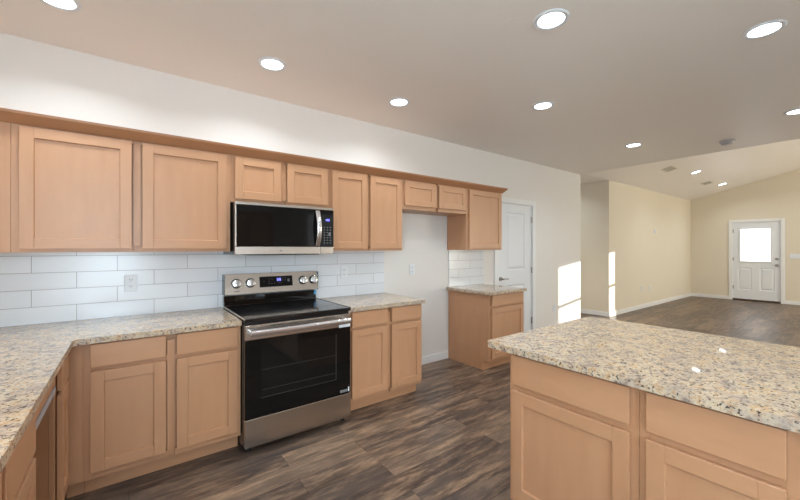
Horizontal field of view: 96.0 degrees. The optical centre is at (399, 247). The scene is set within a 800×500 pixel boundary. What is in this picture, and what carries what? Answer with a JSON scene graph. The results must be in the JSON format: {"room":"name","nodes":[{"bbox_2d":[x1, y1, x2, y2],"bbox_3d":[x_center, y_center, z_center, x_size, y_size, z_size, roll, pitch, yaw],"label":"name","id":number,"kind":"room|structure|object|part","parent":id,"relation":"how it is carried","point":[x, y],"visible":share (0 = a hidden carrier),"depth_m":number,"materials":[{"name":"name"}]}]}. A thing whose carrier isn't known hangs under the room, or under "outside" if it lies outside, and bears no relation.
{"room":"kitchen","nodes":[
{"label":"kitchen","id":0,"kind":"room"},
{"bbox_2d":[36,379,55,429],"bbox_3d":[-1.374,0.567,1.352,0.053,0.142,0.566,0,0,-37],"label":"dishwasher","id":1,"kind":"object","parent":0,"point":[44,404],"visible":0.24,"depth_m":1.40,"materials":[{"name":"silver metal"}]},
{"bbox_2d":[0,32,690,356],"bbox_3d":[2.601,0.012,5.896,13.235,2.597,0.120,0,0,-37],"label":"wall","id":2,"kind":"structure","parent":0,"point":[36,77],"depth_m":4.00,"materials":[{"name":"beige paint"}]},
{"bbox_2d":[0,121,10,252],"bbox_3d":[-2.309,-0.327,1.925,0.370,0.705,0.306,0,0,-37],"label":"upper cabinet","id":3,"kind":"object","parent":2,"relation":"attached to","point":[5,127],"visible":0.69,"depth_m":1.90,"materials":[{"name":"brown wood"}]},
{"bbox_2d":[11,123,229,252],"bbox_3d":[-1.723,-0.327,2.352,1.077,0.705,0.328,0,0,-37],"label":"upper cabinet","id":4,"kind":"object","parent":2,"relation":"attached to","point":[71,191],"visible":0.94,"depth_m":2.15,"materials":[{"name":"brown wood"}]},
{"bbox_3d":[-1.842,-0.323,2.071,0.483,0.659,0.022,0,0,-37],"label":"door","id":5,"kind":"part","parent":4,"relation":"part of","materials":[{"name":"brown wood"}]},
{"bbox_3d":[-1.414,-0.323,2.393,0.483,0.659,0.022,0,0,-37],"label":"door","id":6,"kind":"part","parent":4,"relation":"part of","materials":[{"name":"brown wood"}]},
{"bbox_2d":[0,107,507,192],"bbox_3d":[-0.617,-0.693,3.168,4.568,0.059,0.368,0,0,-37],"label":"crown molding","id":7,"kind":"structure","parent":4,"relation":"attached to","point":[6,115],"depth_m":2.43,"materials":[{"name":"brown wood"}]},
{"bbox_2d":[124,275,136,291],"bbox_3d":[-1.839,0.241,2.464,0.072,0.115,0.009,0,0,-37],"label":"wall outlet","id":8,"kind":"object","parent":2,"relation":"attached to","point":[130,281],"visible":1,"depth_m":2.46,"materials":[{"name":"white plastic"}]},
{"bbox_2d":[0,251,383,326],"bbox_3d":[-1.359,0.242,2.837,2.986,0.444,0.008,0,0,-37],"label":"backsplash","id":9,"kind":"structure","parent":2,"relation":"attached to","point":[36,287],"depth_m":2.49,"materials":[{"name":"white tile"}]},
{"bbox_2d":[230,155,328,207],"bbox_3d":[-0.988,-0.503,2.910,0.766,0.352,0.336,0,0,-37],"label":"upper cabinet","id":10,"kind":"object","parent":2,"relation":"attached to","point":[256,180],"visible":0.87,"depth_m":2.75,"materials":[{"name":"brown wood"}]},
{"bbox_3d":[-1.046,-0.502,2.670,0.331,0.301,0.022,0,0,-37],"label":"door","id":11,"kind":"part","parent":10,"relation":"part of","materials":[{"name":"brown wood"}]},
{"bbox_2d":[223,201,333,254],"bbox_3d":[-0.947,-0.136,2.864,0.754,0.380,0.440,0,0,-37],"label":"microwave","id":12,"kind":"object","parent":10,"relation":"attached to","point":[255,228],"visible":0.99,"depth_m":2.70,"materials":[{"name":"silver metal"}]},
{"bbox_3d":[-1.142,-0.157,2.505,0.009,0.292,0.002,0,0,-37],"label":"door edge trim","id":13,"kind":"part","parent":12,"relation":"part of","materials":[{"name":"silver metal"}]},
{"bbox_3d":[-0.897,-0.157,2.703,0.640,0.292,0.020,0,0,-37],"label":"door","id":14,"kind":"part","parent":12,"relation":"part of","materials":[{"name":"black glass"}]},
{"bbox_3d":[-0.896,0.019,2.703,0.640,0.058,0.022,0,0,-37],"label":"trim","id":15,"kind":"part","parent":12,"relation":"part of","materials":[{"name":"silver metal"}]},
{"bbox_3d":[-0.851,-0.315,2.737,0.754,0.022,0.022,0,0,-37],"label":"trim","id":16,"kind":"part","parent":12,"relation":"part of","materials":[{"name":"silver metal"}]},
{"bbox_3d":[-0.641,-0.155,2.850,0.038,0.282,0.050,0,0,-37],"label":"door handle","id":17,"kind":"part","parent":12,"relation":"part of","materials":[{"name":"silver metal"}]},
{"bbox_3d":[-0.595,-0.157,2.930,0.112,0.292,0.020,0,0,-37],"label":"control panel","id":18,"kind":"part","parent":12,"relation":"part of","materials":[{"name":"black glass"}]},
{"bbox_3d":[-0.595,0.019,2.930,0.112,0.058,0.022,0,0,-37],"label":"trim","id":19,"kind":"part","parent":12,"relation":"part of","materials":[{"name":"silver metal"}]},
{"bbox_3d":[-0.740,-0.502,2.900,0.341,0.301,0.022,0,0,-37],"label":"door","id":20,"kind":"part","parent":10,"relation":"part of","materials":[{"name":"brown wood"}]},
{"bbox_2d":[341,266,347,277],"bbox_3d":[-0.534,0.232,3.446,0.072,0.115,0.009,0,0,-37],"label":"wall outlet","id":21,"kind":"object","parent":2,"relation":"attached to","point":[344,269],"visible":1,"depth_m":3.44,"materials":[{"name":"white plastic"}]},
{"bbox_2d":[329,169,401,250],"bbox_3d":[-0.371,-0.327,3.369,0.770,0.705,0.328,0,0,-37],"label":"upper cabinet","id":22,"kind":"object","parent":2,"relation":"attached to","point":[367,210],"visible":0.91,"depth_m":3.21,"materials":[{"name":"brown wood"}]},
{"bbox_3d":[-0.434,-0.323,3.131,0.344,0.659,0.022,0,0,-37],"label":"door","id":23,"kind":"part","parent":22,"relation":"part of","materials":[{"name":"brown wood"}]},
{"bbox_3d":[-0.129,-0.323,3.360,0.356,0.659,0.022,0,0,-37],"label":"door","id":24,"kind":"part","parent":22,"relation":"part of","materials":[{"name":"brown wood"}]},
{"bbox_2d":[409,264,414,274],"bbox_3d":[0.132,0.238,3.957,0.072,0.115,0.009,0,0,-37],"label":"wall outlet","id":25,"kind":"object","parent":2,"relation":"attached to","point":[411,266],"visible":1,"depth_m":3.95,"materials":[{"name":"white plastic"}]},
{"bbox_2d":[402,179,466,215],"bbox_3d":[0.295,-0.528,3.874,0.900,0.303,0.336,0,0,-37],"label":"upper cabinet","id":26,"kind":"object","parent":2,"relation":"attached to","point":[417,197],"visible":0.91,"depth_m":3.73,"materials":[{"name":"brown wood"}]},
{"bbox_3d":[0.206,-0.529,3.612,0.401,0.236,0.022,0,0,-37],"label":"door","id":27,"kind":"part","parent":26,"relation":"part of","materials":[{"name":"brown wood"}]},
{"bbox_3d":[0.569,-0.529,3.885,0.410,0.236,0.022,0,0,-37],"label":"door","id":28,"kind":"part","parent":26,"relation":"part of","materials":[{"name":"brown wood"}]},
{"bbox_2d":[422,351,447,364],"bbox_3d":[0.202,1.268,4.007,0.929,0.085,0.014,0,0,-37],"label":"baseboard","id":29,"kind":"structure","parent":2,"relation":"attached to","point":[443,355],"depth_m":4.14,"materials":[{"name":"white paint"}]},
{"bbox_2d":[449,250,482,286],"bbox_3d":[0.830,0.242,4.483,0.623,0.444,0.008,0,0,-37],"label":"backsplash","id":30,"kind":"structure","parent":2,"relation":"attached to","point":[465,266],"depth_m":4.46,"materials":[{"name":"white tile"}]},
{"bbox_2d":[447,188,501,249],"bbox_3d":[0.907,-0.327,4.330,0.625,0.705,0.328,0,0,-37],"label":"upper cabinet","id":31,"kind":"object","parent":2,"relation":"attached to","point":[480,228],"visible":0.92,"depth_m":4.17,"materials":[{"name":"brown wood"}]},
{"bbox_3d":[0.986,-0.327,4.225,0.625,0.705,0.020,0,0,-37],"label":"frame","id":32,"kind":"part","parent":31,"relation":"part of","materials":[{"name":"brown wood"}]},
{"bbox_3d":[1.000,-0.323,4.208,0.567,0.659,0.022,0,0,-37],"label":"door","id":33,"kind":"part","parent":31,"relation":"part of","materials":[{"name":"brown wood"}]},
{"bbox_2d":[494,197,535,331],"bbox_3d":[1.615,0.312,5.118,0.960,1.997,0.177,0,0,-37],"label":"door","id":34,"kind":"structure","parent":2,"relation":"in","point":[515,264],"depth_m":5.18,"materials":[{"name":"white paint"}]},
{"bbox_2d":[610,293,690,316],"bbox_3d":[5.948,1.268,8.328,4.933,0.085,0.014,0,0,-37],"label":"baseboard","id":35,"kind":"structure","parent":2,"relation":"attached to","point":[629,309],"depth_m":7.95,"materials":[{"name":"white paint"}]},
{"bbox_2d":[0,0,799,183],"bbox_3d":[1.639,-1.361,3.159,8.408,0.202,9.320,0,0,-37],"label":"ceiling","id":36,"kind":"structure","parent":0,"point":[677,79],"depth_m":2.44,"materials":[{"name":"paint"}]},
{"bbox_2d":[40,0,81,11],"bbox_3d":[-1.734,-1.255,1.824,0.186,0.008,0.186,0,0,-37],"label":"recessed light","id":37,"kind":"object","parent":36,"relation":"in","point":[65,5],"visible":1,"depth_m":1.86,"materials":[{"name":"white plastic"}]},
{"bbox_2d":[258,57,285,70],"bbox_3d":[-0.875,-1.255,2.470,0.186,0.008,0.186,0,0,-37],"label":"recessed light","id":38,"kind":"object","parent":36,"relation":"in","point":[268,63],"visible":1,"depth_m":2.46,"materials":[{"name":"white"}]},
{"bbox_2d":[388,98,409,106],"bbox_3d":[-0.009,-1.255,3.113,0.186,0.008,0.186,0,0,-37],"label":"recessed light","id":39,"kind":"object","parent":36,"relation":"in","point":[397,102],"visible":1,"depth_m":3.11,"materials":[{"name":"white"}]},
{"bbox_2d":[532,101,553,109],"bbox_3d":[1.265,-1.255,3.190,0.186,0.008,0.186,0,0,-37],"label":"recessed light","id":40,"kind":"object","parent":36,"relation":"in","point":[544,105],"visible":1,"depth_m":3.18,"materials":[{"name":"white"}]},
{"bbox_2d":[533,8,569,30],"bbox_3d":[0.833,-1.255,1.988,0.186,0.008,0.186,0,0,-37],"label":"recessed light","id":41,"kind":"object","parent":36,"relation":"in","point":[550,19],"visible":1,"depth_m":1.98,"materials":[{"name":"white"}]},
{"bbox_2d":[625,143,642,147],"bbox_3d":[2.860,-1.255,4.414,0.186,0.008,0.186,0,0,-37],"label":"recessed light","id":42,"kind":"object","parent":36,"relation":"in","point":[631,145],"visible":1,"depth_m":4.41,"materials":[{"name":"white"}]},
{"bbox_2d":[719,139,735,145],"bbox_3d":[3.845,-1.237,4.237,0.144,0.044,0.144,0,0,-37],"label":"smoke detector","id":43,"kind":"object","parent":36,"relation":"attached to","point":[727,141],"visible":1,"depth_m":4.20,"materials":[{"name":"grey plastic"}]},
{"bbox_2d":[742,19,787,39],"bbox_3d":[2.100,-1.255,2.079,0.186,0.008,0.186,0,0,-37],"label":"recessed light","id":44,"kind":"object","parent":36,"relation":"in","point":[767,28],"visible":1,"depth_m":2.07,"materials":[{"name":"white"}]},
{"bbox_2d":[783,108,799,114],"bbox_3d":[3.663,-1.255,3.318,0.186,0.008,0.186,0,0,-37],"label":"recessed light","id":45,"kind":"object","parent":36,"relation":"in","point":[794,111],"visible":1,"depth_m":3.34,"materials":[{"name":"white"}]},
{"bbox_2d":[64,296,799,499],"bbox_3d":[4.748,1.361,4.872,15.435,0.100,10.320,0,0,-37],"label":"floor","id":46,"kind":"structure","parent":0,"point":[448,438],"depth_m":2.35,"materials":[{"name":"wood"}]},
{"bbox_2d":[0,412,35,499],"bbox_3d":[-1.183,0.903,0.664,0.622,0.815,0.760,0,0,-37],"label":"base cabinet","id":47,"kind":"object","parent":46,"relation":"on","point":[18,476],"visible":0.59,"depth_m":1.00,"materials":[{"name":"brown wood"}]},
{"bbox_3d":[-0.832,0.575,0.697,0.022,0.137,0.330,0,0,-37],"label":"drawer","id":48,"kind":"part","parent":47,"relation":"part of","materials":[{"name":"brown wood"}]},
{"bbox_3d":[-1.059,0.918,0.999,0.022,0.510,0.345,0,0,-37],"label":"door","id":49,"kind":"part","parent":47,"relation":"part of","materials":[{"name":"brown wood"}]},
{"bbox_2d":[33,354,68,499],"bbox_3d":[-1.842,0.903,1.533,0.622,0.815,0.284,0,0,-37],"label":"base cabinet","id":50,"kind":"object","parent":46,"relation":"on","point":[51,454],"visible":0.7,"depth_m":1.61,"materials":[{"name":"brown wood"}]},
{"bbox_3d":[-1.619,0.853,1.700,0.020,0.715,0.284,0,0,-37],"label":"frame","id":51,"kind":"part","parent":50,"relation":"part of","materials":[{"name":"brown wood"}]},
{"bbox_3d":[-1.597,0.575,1.706,0.022,0.137,0.223,0,0,-37],"label":"drawer","id":52,"kind":"part","parent":50,"relation":"part of","materials":[{"name":"brown wood"}]},
{"bbox_3d":[-1.597,0.918,1.706,0.022,0.510,0.223,0,0,-37],"label":"door","id":53,"kind":"part","parent":50,"relation":"part of","materials":[{"name":"brown wood"}]},
{"bbox_2d":[67,345,83,497],"bbox_3d":[-1.697,0.903,1.881,0.070,0.815,0.090,0,0,-37],"label":"cabinet filler","id":54,"kind":"object","parent":46,"relation":"on","point":[76,483],"visible":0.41,"depth_m":1.85,"materials":[{"name":"brown wood"}]},
{"bbox_2d":[83,326,240,492],"bbox_3d":[-1.509,0.903,2.328,0.766,0.815,0.622,0,0,-37],"label":"base cabinet","id":55,"kind":"object","parent":46,"relation":"on","point":[154,403],"visible":0.98,"depth_m":2.05,"materials":[{"name":"brown wood"}]},
{"bbox_2d":[0,308,241,473],"bbox_3d":[-0.775,0.479,0.781,1.448,0.031,3.979,0,0,-37],"label":"countertop","id":56,"kind":"structure","parent":55,"relation":"on","point":[31,356],"depth_m":1.77,"materials":[{"name":"stone"}]},
{"bbox_3d":[-1.480,0.565,1.975,0.331,0.124,0.022,0,0,-37],"label":"drawer","id":57,"kind":"part","parent":55,"relation":"part of","materials":[{"name":"brown wood"}]},
{"bbox_3d":[-1.480,0.910,1.975,0.331,0.527,0.022,0,0,-37],"label":"door","id":58,"kind":"part","parent":55,"relation":"part of","materials":[{"name":"brown wood"}]},
{"bbox_3d":[-1.172,0.565,2.206,0.334,0.124,0.022,0,0,-37],"label":"drawer","id":59,"kind":"part","parent":55,"relation":"part of","materials":[{"name":"brown wood"}]},
{"bbox_3d":[-1.172,0.910,2.206,0.334,0.527,0.022,0,0,-37],"label":"door","id":60,"kind":"part","parent":55,"relation":"part of","materials":[{"name":"brown wood"}]},
{"bbox_2d":[222,271,350,450],"bbox_3d":[-0.857,0.758,2.735,0.761,1.104,0.754,0,0,-37],"label":"range","id":61,"kind":"object","parent":46,"relation":"on","point":[295,353],"visible":0.98,"depth_m":2.52,"materials":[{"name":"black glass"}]},
{"bbox_3d":[-1.256,0.275,2.776,0.062,0.064,0.040,0,0,-37],"label":"knob","id":62,"kind":"part","parent":61,"relation":"part of","materials":[{"name":"silver metal"}]},
{"bbox_3d":[-1.172,0.275,2.839,0.062,0.064,0.040,0,0,-37],"label":"knob","id":63,"kind":"part","parent":61,"relation":"part of","materials":[{"name":"silver metal"}]},
{"bbox_3d":[-1.053,0.286,2.996,0.755,0.160,0.095,0,0,-37],"label":"control panel","id":64,"kind":"part","parent":61,"relation":"part of","materials":[{"name":"silver metal"}]},
{"bbox_2d":[223,298,350,322],"bbox_3d":[-0.862,0.460,2.741,0.761,0.027,0.629,0,0,-37],"label":"cooktop","id":65,"kind":"object","parent":61,"relation":"in","point":[266,310],"depth_m":2.66,"materials":[{"name":"black glass"}]},
{"bbox_3d":[-0.683,0.541,2.505,0.751,0.095,0.033,0,0,-37],"label":"oven door","id":66,"kind":"part","parent":61,"relation":"part of","materials":[{"name":"silver metal"}]},
{"bbox_3d":[-0.684,0.838,2.505,0.751,0.498,0.031,0,0,-37],"label":"door glass","id":67,"kind":"part","parent":61,"relation":"part of","materials":[{"name":"black glass"}]},
{"bbox_3d":[-0.683,1.181,2.504,0.755,0.180,0.035,0,0,-37],"label":"storage drawer","id":68,"kind":"part","parent":61,"relation":"part of","materials":[{"name":"silver metal"}]},
{"bbox_3d":[-0.652,0.536,2.463,0.703,0.042,0.073,0,0,-37],"label":"oven handle","id":69,"kind":"part","parent":61,"relation":"part of","materials":[{"name":"silver metal"}]},
{"bbox_3d":[-0.827,0.275,3.099,0.062,0.064,0.040,0,0,-37],"label":"knob","id":70,"kind":"part","parent":61,"relation":"part of","materials":[{"name":"silver metal"}]},
{"bbox_3d":[-0.752,0.275,3.155,0.062,0.064,0.040,0,0,-37],"label":"knob","id":71,"kind":"part","parent":61,"relation":"part of","materials":[{"name":"silver metal"}]},
{"bbox_2d":[348,304,421,410],"bbox_3d":[-0.286,0.903,3.248,0.757,0.815,0.622,0,0,-37],"label":"base cabinet","id":72,"kind":"object","parent":46,"relation":"on","point":[386,343],"visible":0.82,"depth_m":2.99,"materials":[{"name":"brown wood"}]},
{"bbox_3d":[-0.241,0.562,2.906,0.337,0.122,0.022,0,0,-37],"label":"drawer","id":73,"kind":"part","parent":72,"relation":"part of","materials":[{"name":"brown wood"}]},
{"bbox_3d":[-0.241,0.911,2.906,0.337,0.535,0.022,0,0,-37],"label":"door","id":74,"kind":"part","parent":72,"relation":"part of","materials":[{"name":"brown wood"}]},
{"bbox_2d":[320,293,424,311],"bbox_3d":[-0.275,0.479,3.246,0.774,0.031,0.639,0,0,-37],"label":"countertop","id":75,"kind":"structure","parent":72,"relation":"on","point":[364,302],"depth_m":3.18,"materials":[{"name":"stone"}]},
{"bbox_3d":[0.057,0.562,3.131,0.325,0.122,0.022,0,0,-37],"label":"drawer","id":76,"kind":"part","parent":72,"relation":"part of","materials":[{"name":"brown wood"}]},
{"bbox_3d":[0.057,0.911,3.131,0.325,0.535,0.022,0,0,-37],"label":"door","id":77,"kind":"part","parent":72,"relation":"part of","materials":[{"name":"brown wood"}]},
{"bbox_2d":[448,290,523,369],"bbox_3d":[1.010,0.903,4.222,0.620,0.815,0.622,0,0,-37],"label":"base cabinet","id":78,"kind":"object","parent":46,"relation":"on","point":[474,319],"visible":0.73,"depth_m":3.99,"materials":[{"name":"brown wood"}]},
{"bbox_2d":[446,284,526,294],"bbox_3d":[1.002,0.479,4.202,0.652,0.031,0.647,0,0,-37],"label":"countertop","id":79,"kind":"structure","parent":78,"relation":"on","point":[485,289],"depth_m":4.11,"materials":[{"name":"stone"}]},
{"bbox_3d":[1.178,0.853,3.999,0.620,0.715,0.020,0,0,-37],"label":"frame","id":80,"kind":"part","parent":78,"relation":"part of","materials":[{"name":"brown wood"}]},
{"bbox_3d":[1.192,0.562,3.984,0.556,0.122,0.022,0,0,-37],"label":"drawer","id":81,"kind":"part","parent":78,"relation":"part of","materials":[{"name":"brown wood"}]},
{"bbox_3d":[1.192,0.911,3.984,0.556,0.535,0.022,0,0,-37],"label":"door","id":82,"kind":"part","parent":78,"relation":"part of","materials":[{"name":"brown wood"}]},
{"bbox_2d":[510,353,639,499],"bbox_3d":[0.929,0.903,1.696,0.622,0.815,0.552,0,0,-37],"label":"base cabinet","id":83,"kind":"object","parent":46,"relation":"on","point":[574,435],"visible":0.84,"depth_m":1.49,"materials":[{"name":"brown wood"}]},
{"bbox_3d":[0.688,0.576,1.517,0.022,0.139,0.504,0,0,-37],"label":"drawer","id":84,"kind":"part","parent":83,"relation":"part of","materials":[{"name":"brown wood"}]},
{"bbox_3d":[0.688,0.925,1.517,0.022,0.506,0.504,0,0,-37],"label":"door","id":85,"kind":"part","parent":83,"relation":"part of","materials":[{"name":"brown wood"}]},
{"bbox_2d":[640,389,799,499],"bbox_3d":[1.216,0.903,1.315,0.622,0.815,0.400,0,0,-37],"label":"base cabinet","id":86,"kind":"object","parent":46,"relation":"on","point":[688,451],"visible":0.77,"depth_m":1.13,"materials":[{"name":"brown wood"}]},
{"bbox_3d":[0.974,0.925,1.138,0.022,0.506,0.340,0,0,-37],"label":"door","id":87,"kind":"part","parent":86,"relation":"part of","materials":[{"name":"brown wood"}]},
{"bbox_3d":[1.565,0.903,0.850,0.622,0.815,0.760,0,0,-37],"label":"cabinet","id":88,"kind":"object","parent":46,"relation":"on","visible":0},
{"bbox_2d":[487,316,799,433],"bbox_3d":[1.440,0.479,1.353,1.072,0.031,1.932,0,0,-37],"label":"countertop","id":89,"kind":"structure","parent":88,"relation":"on","point":[757,381],"depth_m":1.47,"materials":[{"name":"stone"}]},
{"bbox_2d":[580,181,601,310],"bbox_3d":[3.079,0.012,8.139,0.120,2.597,2.892,0,0,-37],"label":"wall","id":90,"kind":"structure","parent":0,"point":[590,193],"depth_m":7.11,"materials":[{"name":"paint"}]},
{"bbox_2d":[580,309,609,316],"bbox_3d":[3.066,1.268,8.045,0.014,0.085,3.026,0,0,-37],"label":"baseboard","id":91,"kind":"structure","parent":90,"relation":"attached to","point":[593,312],"depth_m":7.04,"materials":[{"name":"white paint"}]},
{"bbox_2d":[586,139,799,200],"bbox_3d":[7.609,-1.812,5.152,6.144,1.050,7.088,0,0,-37],"label":"ceiling","id":92,"kind":"structure","parent":0,"point":[742,166],"depth_m":7.19,"materials":[{"name":"paint"}]},
{"bbox_2d":[661,166,677,171],"bbox_3d":[5.032,-1.470,6.735,0.340,0.053,0.176,0,0,-37],"label":"ceiling vent","id":93,"kind":"object","parent":92,"relation":"attached to","point":[670,168],"visible":1,"depth_m":6.73,"materials":[{"name":"white metal"}]},
{"bbox_2d":[701,181,713,185],"bbox_3d":[6.984,-1.470,8.199,0.340,0.053,0.176,0,0,-37],"label":"ceiling vent","id":94,"kind":"object","parent":92,"relation":"attached to","point":[707,182],"visible":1,"depth_m":8.20,"materials":[{"name":"white metal"}]},
{"bbox_2d":[691,169,799,301],"bbox_3d":[10.104,-0.606,7.028,0.120,3.832,7.328,0,0,-37],"label":"wall","id":95,"kind":"structure","parent":0,"point":[778,196],"depth_m":9.10,"materials":[{"name":"paint"}]},
{"bbox_2d":[691,293,728,298],"bbox_3d":[8.155,1.268,9.509,0.014,0.085,0.780,0,0,-37],"label":"baseboard","id":96,"kind":"structure","parent":95,"relation":"attached to","point":[692,294],"depth_m":9.48,"materials":[{"name":"white paint"}]},
{"bbox_2d":[729,218,784,303],"bbox_3d":[8.713,0.307,8.822,0.188,2.007,0.989,0,0,-37],"label":"door","id":97,"kind":"structure","parent":95,"relation":"in","point":[756,246],"depth_m":8.80,"materials":[{"name":"white paint"}]},
{"bbox_3d":[8.694,-0.069,8.821,0.024,0.856,0.588,0,0,-37],"label":"glass frame","id":98,"kind":"part","parent":97,"relation":"part of","materials":[{"name":"white glass"}]},
{"bbox_3d":[8.711,-0.069,8.835,0.008,0.800,0.532,0,0,-37],"label":"frosted pane","id":99,"kind":"part","parent":97,"relation":"part of","materials":[{"name":"white glass"}]},
{"bbox_2d":[785,300,799,304],"bbox_3d":[10.583,1.268,6.281,0.014,0.085,5.319,0,0,-37],"label":"baseboard","id":100,"kind":"structure","parent":95,"relation":"attached to","point":[786,301],"depth_m":8.31,"materials":[{"name":"white paint"}]},
{"bbox_2d":[790,254,799,258],"bbox_3d":[9.080,0.195,8.281,0.011,0.115,0.165,0,0,-37],"label":"light switch","id":101,"kind":"object","parent":95,"relation":"attached to","point":[792,256],"visible":1,"depth_m":8.28,"materials":[{"name":"white plastic"}]}
]}

